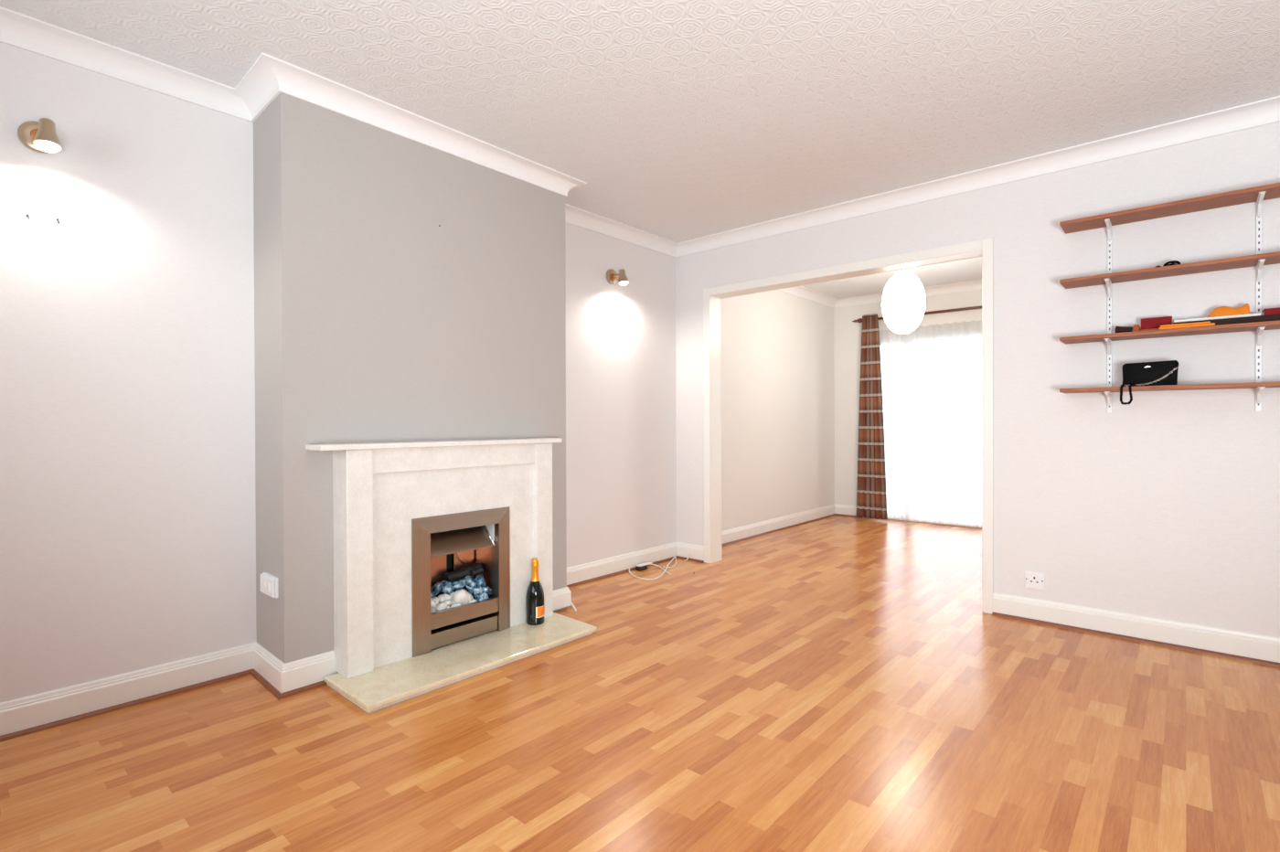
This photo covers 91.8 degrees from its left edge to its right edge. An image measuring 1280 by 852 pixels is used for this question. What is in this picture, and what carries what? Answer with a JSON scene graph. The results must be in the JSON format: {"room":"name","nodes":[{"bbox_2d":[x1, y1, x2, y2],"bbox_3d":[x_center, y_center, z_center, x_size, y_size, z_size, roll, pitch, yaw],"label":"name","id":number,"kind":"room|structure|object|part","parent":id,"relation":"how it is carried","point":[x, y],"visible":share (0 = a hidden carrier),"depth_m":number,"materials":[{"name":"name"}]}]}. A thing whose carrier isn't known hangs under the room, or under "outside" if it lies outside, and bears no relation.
{"room":"living room","nodes":[
{"label":"living room","id":0,"kind":"room"},
{"bbox_2d":[253,92,566,672],"bbox_3d":[-1.007,-0.164,3.001,0.345,2.356,1.439,0,0,41],"label":"wall","id":1,"kind":"structure","parent":0,"point":[376,321],"depth_m":2.61,"materials":[{"name":"grey paint"}]},
{"bbox_2d":[260,572,278,598],"bbox_3d":[-1.461,0.627,2.439,0.150,0.078,0.027,0,0,41],"label":"switch plate","id":2,"kind":"object","parent":1,"relation":"attached to","point":[269,582],"visible":1,"depth_m":2.41,"materials":[{"name":"white plastic"}]},
{"bbox_2d":[0,6,1279,257],"bbox_3d":[0.006,-1.298,1.460,3.900,0.076,5.232,0,0,41],"label":"trim","id":3,"kind":"structure","parent":1,"relation":"attached to","point":[269,76],"depth_m":2.73,"materials":[{"name":"white paint"}]},
{"bbox_2d":[0,42,834,703],"bbox_3d":[-0.574,-0.171,3.867,0.150,2.357,8.462,0,0,41],"label":"wall","id":4,"kind":"structure","parent":0,"point":[128,496],"depth_m":2.37,"materials":[{"name":"white paint"}]},
{"bbox_2d":[17,117,62,153],"bbox_3d":[-1.985,-0.966,2.052,0.130,0.118,0.100,0,0,41],"label":"wall light","id":5,"kind":"object","parent":4,"relation":"attached to","point":[40,136],"visible":1,"depth_m":2.04,"materials":[{"name":"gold metal"}]},
{"bbox_3d":[-1.953,-0.933,2.043,0.061,0.053,0.060,0,0,41],"label":"bulb","id":6,"kind":"part","parent":5,"relation":"part of","materials":[{"name":"white glass"}]},
{"bbox_2d":[0,641,336,741],"bbox_3d":[-2.192,0.968,1.636,0.376,0.116,2.560,0,0,41],"label":"baseboard","id":7,"kind":"structure","parent":4,"relation":"attached to","point":[35,713],"depth_m":2.33,"materials":[{"name":"white paint"}]},
{"bbox_2d":[606,268,629,285],"bbox_3d":[-0.145,-0.999,4.141,0.130,0.118,0.108,0,0,41],"label":"wall light","id":8,"kind":"object","parent":4,"relation":"attached to","point":[612,275],"visible":1,"depth_m":4.14,"materials":[{"name":"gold metal"}]},
{"bbox_3d":[-0.110,-0.966,4.135,0.061,0.053,0.061,0,0,41],"label":"bulb","id":9,"kind":"part","parent":8,"relation":"part of","materials":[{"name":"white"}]},
{"bbox_2d":[553,542,703,610],"bbox_3d":[-0.130,0.947,3.995,0.353,0.116,1.638,0,0,41],"label":"baseboard","id":10,"kind":"structure","parent":4,"relation":"attached to","point":[598,570],"depth_m":4.22,"materials":[{"name":"white paint"}]},
{"bbox_2d":[721,504,858,545],"bbox_3d":[1.372,0.931,5.731,0.310,0.116,2.707,0,0,41],"label":"baseboard","id":11,"kind":"structure","parent":4,"relation":"attached to","point":[730,536],"depth_m":5.95,"materials":[{"name":"white paint"}]},
{"bbox_2d":[0,515,1279,851],"bbox_3d":[0.949,1.051,2.536,4.200,0.080,8.462,0,0,41],"label":"floor","id":12,"kind":"structure","parent":0,"point":[835,683],"depth_m":1.99,"materials":[{"name":"brown wood"}]},
{"bbox_2d":[324,612,597,713],"bbox_3d":[-0.721,0.998,2.728,0.386,0.035,1.140,0,0,41],"label":"hearth slab","id":13,"kind":"object","parent":12,"relation":"on","point":[390,684],"visible":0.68,"depth_m":2.57,"materials":[{"name":"beige stone"}]},
{"bbox_2d":[305,437,561,679],"bbox_3d":[-0.854,0.524,2.812,0.156,0.912,1.191,0,0,41],"label":"fireplace surround","id":14,"kind":"object","parent":13,"relation":"on","point":[378,488],"visible":0.93,"depth_m":2.60,"materials":[{"name":"beige stone"}]},
{"bbox_2d":[305,437,561,450],"bbox_3d":[-0.854,0.079,2.809,0.154,0.022,1.191,0,0,41],"label":"mantel shelf","id":15,"kind":"object","parent":14,"relation":"attached to","point":[528,442],"depth_m":2.71,"materials":[{"name":"beige stone"}]},
{"bbox_3d":[-0.848,0.585,2.843,0.093,0.790,0.833,0,0,41],"label":"panel","id":16,"kind":"part","parent":14,"relation":"part of","materials":[{"name":"beige stone"}]},
{"bbox_2d":[411,506,510,657],"bbox_3d":[-0.895,0.686,2.903,0.277,0.587,0.504,0,0,41],"label":"fireplace insert","id":17,"kind":"object","parent":14,"relation":"in","point":[442,544],"visible":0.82,"depth_m":2.85,"materials":[{"name":"brown metal"}]},
{"bbox_3d":[-0.980,0.660,2.905,0.007,0.390,0.160,0,0,41],"label":"plate","id":18,"kind":"part","parent":17,"relation":"part of","materials":[{"name":"orange metal"}]},
{"bbox_2d":[434,602,447,611],"bbox_3d":[-0.895,0.816,2.786,0.051,0.048,0.056,0,0,41],"label":"pebble","id":19,"kind":"object","parent":17,"relation":"on","point":[440,606],"visible":0.81,"depth_m":2.77,"materials":[{"name":"white stone"}]},
{"bbox_3d":[-0.906,0.716,2.919,0.240,0.523,0.379,0,0,41],"label":"casing","id":20,"kind":"part","parent":17,"relation":"part of","materials":[{"name":"brown metal"}]},
{"bbox_3d":[-0.815,0.428,2.830,0.062,0.071,0.504,0,0,41],"label":"frame rail","id":21,"kind":"part","parent":17,"relation":"part of","materials":[{"name":"brown metal"}]},
{"bbox_2d":[430,523,495,557],"bbox_3d":[-0.841,0.517,2.863,0.120,0.115,0.354,0,0,41],"label":"hood","id":22,"kind":"object","parent":17,"relation":"attached to","point":[456,538],"depth_m":2.85,"materials":[{"name":"brown metal"}]},
{"bbox_3d":[-0.863,0.659,3.037,0.007,0.390,0.113,0,0,41],"label":"plate","id":23,"kind":"part","parent":17,"relation":"part of","materials":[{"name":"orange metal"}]},
{"bbox_3d":[-0.805,0.939,2.832,0.027,0.066,0.351,0,0,41],"label":"ash drawer","id":24,"kind":"part","parent":17,"relation":"part of","materials":[{"name":"brown metal"}]},
{"bbox_3d":[-0.804,0.853,2.830,0.030,0.066,0.355,0,0,41],"label":"rail","id":25,"kind":"part","parent":17,"relation":"part of","materials":[{"name":"brown metal"}]},
{"bbox_2d":[474,595,483,600],"bbox_3d":[-0.764,0.827,2.921,0.050,0.062,0.038,0,0,41],"label":"chunk","id":26,"kind":"object","parent":17,"relation":"in","point":[480,598],"visible":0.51,"depth_m":2.91,"materials":[{"name":"blue stone"}]},
{"bbox_2d":[473,583,482,598],"bbox_3d":[-0.768,0.789,2.939,0.044,0.082,0.057,0,0,-14],"label":"chunk","id":27,"kind":"object","parent":26,"relation":"on","point":[477,589],"visible":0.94,"depth_m":2.92,"materials":[{"name":"blue stone"}]},
{"bbox_2d":[465,576,477,593],"bbox_3d":[-0.805,0.751,2.950,0.071,0.072,0.068,0,0,10],"label":"chunk","id":28,"kind":"object","parent":27,"relation":"on","point":[472,581],"visible":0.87,"depth_m":2.93,"materials":[{"name":"blue stone"}]},
{"bbox_2d":[475,575,486,587],"bbox_3d":[-0.769,0.759,2.993,0.059,0.084,0.046,0,0,41],"label":"chunk","id":29,"kind":"object","parent":17,"relation":"in","point":[480,579],"visible":0.66,"depth_m":2.97,"materials":[{"name":"blue stone"}]},
{"bbox_2d":[469,566,483,576],"bbox_3d":[-0.793,0.703,3.001,0.036,0.042,0.071,0,0,41],"label":"log","id":30,"kind":"object","parent":29,"relation":"on","point":[475,571],"visible":1,"depth_m":2.99,"materials":[{"name":"black wood"}]},
{"bbox_2d":[481,591,489,599],"bbox_3d":[-0.741,0.823,2.946,0.031,0.072,0.049,0,0,41],"label":"chunk","id":31,"kind":"object","parent":17,"relation":"in","point":[485,594],"visible":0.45,"depth_m":2.94,"materials":[{"name":"blue stone"}]},
{"bbox_2d":[481,586,491,595],"bbox_3d":[-0.736,0.792,2.973,0.055,0.054,0.057,0,0,41],"label":"chunk","id":32,"kind":"object","parent":17,"relation":"in","point":[487,590],"visible":0.8,"depth_m":2.95,"materials":[{"name":"blue stone"}]},
{"bbox_3d":[-0.788,0.829,2.899,0.043,0.038,0.048,0,0,41],"label":"pebble","id":33,"kind":"object","parent":17,"relation":"in","visible":0},
{"bbox_2d":[467,591,472,603],"bbox_3d":[-0.807,0.801,2.893,0.059,0.060,0.052,0,0,41],"label":"pebble","id":34,"kind":"object","parent":33,"relation":"on","point":[470,597],"visible":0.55,"depth_m":2.88,"materials":[{"name":"white stone"}]},
{"bbox_3d":[-0.816,0.828,2.872,0.037,0.038,0.037,0,0,41],"label":"pebble","id":35,"kind":"object","parent":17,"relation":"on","visible":0},
{"bbox_2d":[453,588,468,604],"bbox_3d":[-0.828,0.789,2.857,0.059,0.073,0.072,0,0,41],"label":"pebble","id":36,"kind":"object","parent":35,"relation":"on","point":[460,596],"visible":1,"depth_m":2.84,"materials":[{"name":"white stone"}]},
{"bbox_3d":[-0.887,0.821,2.833,0.043,0.037,0.041,0,0,41],"label":"pebble","id":37,"kind":"object","parent":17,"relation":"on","visible":0},
{"bbox_2d":[443,599,452,605],"bbox_3d":[-0.875,0.803,2.816,0.039,0.028,0.038,0,0,41],"label":"pebble","id":38,"kind":"object","parent":37,"relation":"on","point":[447,602],"visible":0.86,"depth_m":2.80,"materials":[{"name":"white stone"}]},
{"bbox_3d":[-0.946,0.820,2.771,0.044,0.039,0.046,0,0,41],"label":"pebble","id":39,"kind":"object","parent":17,"relation":"in","visible":0},
{"bbox_2d":[430,599,436,608],"bbox_3d":[-0.929,0.788,2.747,0.055,0.048,0.046,0,0,41],"label":"pebble","id":40,"kind":"object","parent":39,"relation":"on","point":[432,602],"visible":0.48,"depth_m":2.73,"materials":[{"name":"white stone"}]},
{"bbox_3d":[-0.899,0.773,2.921,0.097,0.063,0.099,0,0,41],"label":"chunk","id":41,"kind":"object","parent":17,"relation":"in","visible":0},
{"bbox_2d":[440,579,453,593],"bbox_3d":[-0.900,0.743,2.873,0.064,0.049,0.086,0,0,-29],"label":"chunk","id":42,"kind":"object","parent":41,"relation":"on","point":[448,587],"visible":0.85,"depth_m":2.85,"materials":[{"name":"blue stone"}]},
{"bbox_2d":[452,577,468,590],"bbox_3d":[-0.854,0.744,2.919,0.069,0.048,0.098,0,0,41],"label":"chunk","id":43,"kind":"object","parent":41,"relation":"on","point":[458,584],"visible":0.82,"depth_m":2.90,"materials":[{"name":"blue stone"}]},
{"bbox_2d":[443,563,481,582],"bbox_3d":[-0.851,0.706,2.978,0.187,0.071,0.053,-1,0,-43],"label":"log","id":44,"kind":"object","parent":41,"relation":"on","point":[456,575],"visible":0.83,"depth_m":2.95,"materials":[{"name":"black wood"}]},
{"bbox_3d":[-0.978,0.778,2.833,0.090,0.047,0.093,0,0,41],"label":"chunk","id":45,"kind":"object","parent":17,"relation":"in","visible":0},
{"bbox_2d":[431,581,443,596],"bbox_3d":[-0.932,0.748,2.830,0.060,0.072,0.060,0,0,21],"label":"chunk","id":46,"kind":"object","parent":45,"relation":"on","point":[437,588],"visible":0.73,"depth_m":2.81,"materials":[{"name":"blue stone"}]},
{"bbox_2d":[525,557,544,625],"bbox_3d":[-0.520,0.817,3.079,0.092,0.320,0.090,0,0,41],"label":"wine bottle","id":47,"kind":"object","parent":13,"relation":"on","point":[535,593],"visible":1,"depth_m":3.05,"materials":[{"name":"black glass"}]},
{"bbox_3d":[-0.520,0.826,3.079,0.090,0.302,0.090,0,0,41],"label":"bottle glass","id":48,"kind":"part","parent":47,"relation":"part of","materials":[{"name":"black glass"}]},
{"bbox_3d":[-0.484,0.913,3.067,0.016,0.048,0.069,0,0,20],"label":"label panel","id":49,"kind":"part","parent":47,"relation":"part of","materials":[{"name":"orange paper"}]},
{"bbox_2d":[635,562,652,571],"bbox_3d":[0.027,0.984,4.340,0.052,0.037,0.140,0,0,41],"label":"power adapter","id":50,"kind":"object","parent":12,"relation":"on","point":[643,566],"visible":1,"depth_m":4.30,"materials":[{"name":"plastic"}]},
{"bbox_3d":[0.028,0.969,4.342,0.050,0.007,0.135,0,0,41],"label":"adapter lid","id":51,"kind":"part","parent":50,"relation":"part of","materials":[{"name":"white plastic"}]},
{"bbox_2d":[629,555,676,580],"bbox_3d":[0.168,0.985,4.332,0.299,0.035,0.623,0,0,41],"label":"cable","id":52,"kind":"object","parent":12,"relation":"on","point":[666,567],"visible":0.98,"depth_m":4.24,"materials":[{"name":"white plastic"}]},
{"bbox_2d":[0,0,1279,298],"bbox_3d":[0.941,-1.395,2.521,4.200,0.100,8.462,0,0,41],"label":"ceiling","id":53,"kind":"structure","parent":0,"point":[680,121],"depth_m":2.36,"materials":[{"name":"paint"}]},
{"bbox_2d":[881,269,925,333],"bbox_3d":[2.082,-1.048,4.899,0.320,0.632,0.320,0,0,41],"label":"pendant lamp","id":54,"kind":"object","parent":53,"relation":"hanging from","point":[903,297],"visible":0.92,"depth_m":4.79,"materials":[{"name":"white"}]},
{"bbox_2d":[834,288,981,506],"bbox_3d":[3.488,-0.196,5.794,3.400,2.356,0.200,0,0,41],"label":"wall","id":55,"kind":"structure","parent":0,"point":[848,333],"depth_m":6.71,"materials":[{"name":"beige paint"}]},
{"bbox_2d":[778,278,981,308],"bbox_3d":[2.524,-1.326,4.696,3.400,0.076,2.707,0,0,41],"label":"trim","id":56,"kind":"structure","parent":55,"relation":"attached to","point":[801,292],"depth_m":6.24,"materials":[{"name":"white paint"}]},
{"bbox_2d":[852,305,981,322],"bbox_3d":[3.304,-1.102,5.747,2.722,0.074,0.102,0,0,41],"label":"pole","id":57,"kind":"object","parent":55,"relation":"attached to","point":[859,320],"visible":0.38,"depth_m":6.00,"materials":[{"name":"brown wood"}]},
{"bbox_2d":[856,313,887,520],"bbox_3d":[2.410,-0.102,6.448,0.325,2.124,0.047,0,0,41],"label":"plaid curtain","id":58,"kind":"object","parent":57,"relation":"hanging from","point":[871,493],"visible":1,"depth_m":6.45,"materials":[{"name":"fabric"}]},
{"bbox_3d":[3.284,-1.114,5.729,2.525,0.027,0.027,0,0,41],"label":"rod","id":59,"kind":"part","parent":57,"relation":"part of","materials":[{"name":"brown wood"}]},
{"bbox_2d":[879,320,981,526],"bbox_3d":[3.301,-0.027,5.793,2.366,1.960,0.052,0,0,41],"label":"curtain","id":60,"kind":"object","parent":55,"relation":"attached to","point":[932,374],"visible":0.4,"depth_m":6.13,"materials":[{"name":"white fabric"}]},
{"bbox_3d":[3.292,-0.999,5.780,2.360,0.010,0.010,0,0,41],"label":"net rail","id":61,"kind":"part","parent":60,"relation":"part of","materials":[{"name":"white fabric"}]},
{"bbox_2d":[887,518,981,528],"bbox_3d":[3.302,0.037,5.953,2.190,1.890,0.070,0,0,41],"label":"door","id":62,"kind":"structure","parent":55,"relation":"in","point":[888,518],"depth_m":6.23,"materials":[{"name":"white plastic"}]},
{"bbox_2d":[675,121,1279,637],"bbox_3d":[1.780,-0.176,3.476,3.900,2.356,0.123,0,0,41],"label":"wall","id":63,"kind":"structure","parent":0,"point":[1163,504],"depth_m":2.97,"materials":[{"name":"white paint"}]},
{"bbox_2d":[703,237,993,614],"bbox_3d":[1.220,-0.001,3.971,1.882,2.004,0.157,0,0,41],"label":"trim","id":64,"kind":"structure","parent":63,"relation":"attached to","point":[712,296],"depth_m":3.92,"materials":[{"name":"white paint"}]},
{"bbox_2d":[1024,570,1044,589],"bbox_3d":[2.024,0.792,3.180,0.086,0.086,0.012,0,0,41],"label":"wall socket","id":65,"kind":"object","parent":63,"relation":"attached to","point":[1033,580],"visible":1,"depth_m":3.18,"materials":[{"name":"white plastic"}]},
{"bbox_2d":[1103,218,1112,413],"bbox_3d":[2.199,-0.508,2.910,0.019,0.890,0.168,0,0,41],"label":"upright","id":66,"kind":"object","parent":63,"relation":"attached to","point":[1109,284],"visible":0.97,"depth_m":2.96,"materials":[{"name":"white metal"}]},
{"bbox_2d":[1059,181,1279,234],"bbox_3d":[2.375,-0.961,2.726,0.858,0.017,0.177,0,0,41],"label":"wall shelf","id":67,"kind":"object","parent":66,"relation":"on","point":[1249,195],"visible":1,"depth_m":2.72,"materials":[{"name":"red wood"}]},
{"bbox_2d":[1059,251,1279,288],"bbox_3d":[2.376,-0.687,2.728,0.858,0.017,0.177,0,0,41],"label":"wall shelf","id":68,"kind":"object","parent":66,"relation":"on","point":[1271,258],"visible":1,"depth_m":2.71,"materials":[{"name":"red wood"}]},
{"bbox_2d":[1154,260,1180,267],"bbox_3d":[2.346,-0.713,2.757,0.096,0.033,0.050,0,0,41],"label":"strap","id":69,"kind":"object","parent":68,"relation":"on","point":[1172,262],"visible":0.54,"depth_m":2.74,"materials":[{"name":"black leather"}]},
{"bbox_2d":[1059,320,1279,344],"bbox_3d":[2.377,-0.413,2.729,0.858,0.017,0.177,0,0,41],"label":"wall shelf","id":70,"kind":"object","parent":66,"relation":"on","point":[1269,325],"visible":1,"depth_m":2.70,"materials":[{"name":"red wood"}]},
{"bbox_2d":[1114,326,1132,332],"bbox_3d":[2.239,-0.444,2.861,0.072,0.042,0.042,0,0,41],"label":"cloth","id":71,"kind":"object","parent":70,"relation":"on","point":[1117,329],"visible":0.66,"depth_m":2.85,"materials":[{"name":"brown fabric"}]},
{"bbox_2d":[1131,324,1140,331],"bbox_3d":[2.273,-0.443,2.837,0.030,0.042,0.100,0,0,41],"label":"folded cloth","id":72,"kind":"object","parent":70,"relation":"on","point":[1136,327],"visible":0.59,"depth_m":2.81,"materials":[{"name":"orange fabric"}]},
{"bbox_2d":[1140,328,1158,330],"bbox_3d":[2.330,-0.428,2.797,0.109,0.012,0.125,0,0,41],"label":"flat box","id":73,"kind":"object","parent":70,"relation":"on","point":[1151,328],"visible":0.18,"depth_m":2.77,"materials":[{"name":"orange cardboard"}]},
{"bbox_2d":[1141,316,1172,329],"bbox_3d":[2.341,-0.462,2.810,0.108,0.054,0.060,0,0,41],"label":"book","id":74,"kind":"object","parent":73,"relation":"on","point":[1154,322],"visible":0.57,"depth_m":2.79,"materials":[{"name":"red paper"}]},
{"bbox_2d":[1158,321,1215,330],"bbox_3d":[2.350,-0.431,2.666,0.182,0.020,0.026,0,0,41],"label":"strap","id":75,"kind":"object","parent":70,"relation":"on","point":[1200,324],"visible":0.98,"depth_m":2.66,"materials":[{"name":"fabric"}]},
{"bbox_2d":[1172,313,1279,325],"bbox_3d":[2.528,-0.437,2.617,0.422,0.030,0.133,0,0,41],"label":"case","id":76,"kind":"object","parent":70,"relation":"on","point":[1270,317],"visible":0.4,"depth_m":2.56,"materials":[{"name":"plastic"}]},
{"bbox_2d":[1173,312,1261,322],"bbox_3d":[2.483,-0.459,2.672,0.273,0.014,0.093,0,0,41],"label":"folder","id":77,"kind":"object","parent":76,"relation":"on","point":[1259,314],"visible":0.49,"depth_m":2.63,"materials":[{"name":"white plastic"}]},
{"bbox_2d":[1207,303,1249,317],"bbox_3d":[2.512,-0.491,2.646,0.131,0.049,0.080,0,0,41],"label":"folded cloth","id":78,"kind":"object","parent":77,"relation":"on","point":[1223,311],"visible":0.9,"depth_m":2.62,"materials":[{"name":"orange fabric"}]},
{"bbox_2d":[1261,307,1279,315],"bbox_3d":[2.635,-0.466,2.527,0.133,0.028,0.105,0,0,41],"label":"book","id":79,"kind":"object","parent":76,"relation":"on","point":[1269,311],"visible":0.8,"depth_m":2.52,"materials":[{"name":"red paper"}]},
{"bbox_2d":[1059,382,1279,393],"bbox_3d":[2.377,-0.169,2.731,0.858,0.017,0.177,0,0,41],"label":"wall shelf","id":80,"kind":"object","parent":66,"relation":"on","point":[1253,385],"visible":1,"depth_m":2.69,"materials":[{"name":"red wood"}]},
{"bbox_2d":[1120,360,1178,405],"bbox_3d":[2.266,-0.191,2.759,0.201,0.192,0.100,0,0,41],"label":"handbag","id":81,"kind":"object","parent":80,"relation":"on","point":[1157,373],"visible":1,"depth_m":2.75,"materials":[{"name":"black leather"}]},
{"bbox_2d":[992,592,1279,667],"bbox_3d":[0.818,0.964,0.765,1.756,0.116,5.232,0,0,41],"label":"baseboard","id":82,"kind":"structure","parent":63,"relation":"attached to","point":[1263,649],"depth_m":2.88,"materials":[{"name":"white paint"}]},
{"bbox_2d":[1255,191,1265,411],"bbox_3d":[2.579,-0.507,2.575,0.019,0.890,0.168,0,0,41],"label":"upright","id":83,"kind":"object","parent":63,"relation":"attached to","point":[1259,202],"visible":0.94,"depth_m":2.63,"materials":[{"name":"white metal"}]},
{"bbox_3d":[-0.948,0.795,2.784,0.040,0.044,0.047,0,0,41],"label":"pebble","id":84,"kind":"object","parent":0,"visible":0},
{"bbox_3d":[-0.947,0.782,2.773,0.039,0.030,0.042,0,0,41],"label":"pebble","id":85,"kind":"object","parent":84,"relation":"on","visible":0},
{"bbox_2d":[430,590,435,598],"bbox_3d":[-0.945,0.767,2.790,0.046,0.050,0.042,0,0,41],"label":"chunk","id":86,"kind":"object","parent":85,"relation":"on","point":[432,593],"visible":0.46,"depth_m":2.78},
{"bbox_3d":[-0.881,0.794,2.844,0.036,0.038,0.045,0,0,41],"label":"pebble","id":87,"kind":"object","parent":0,"visible":0},
{"bbox_2d":[437,594,445,602],"bbox_3d":[-0.903,0.785,2.823,0.036,0.035,0.036,0,0,6],"label":"pebble","id":88,"kind":"object","parent":87,"relation":"on","point":[442,598],"visible":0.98,"depth_m":2.81,"materials":[{"name":"white stone"}]}
]}

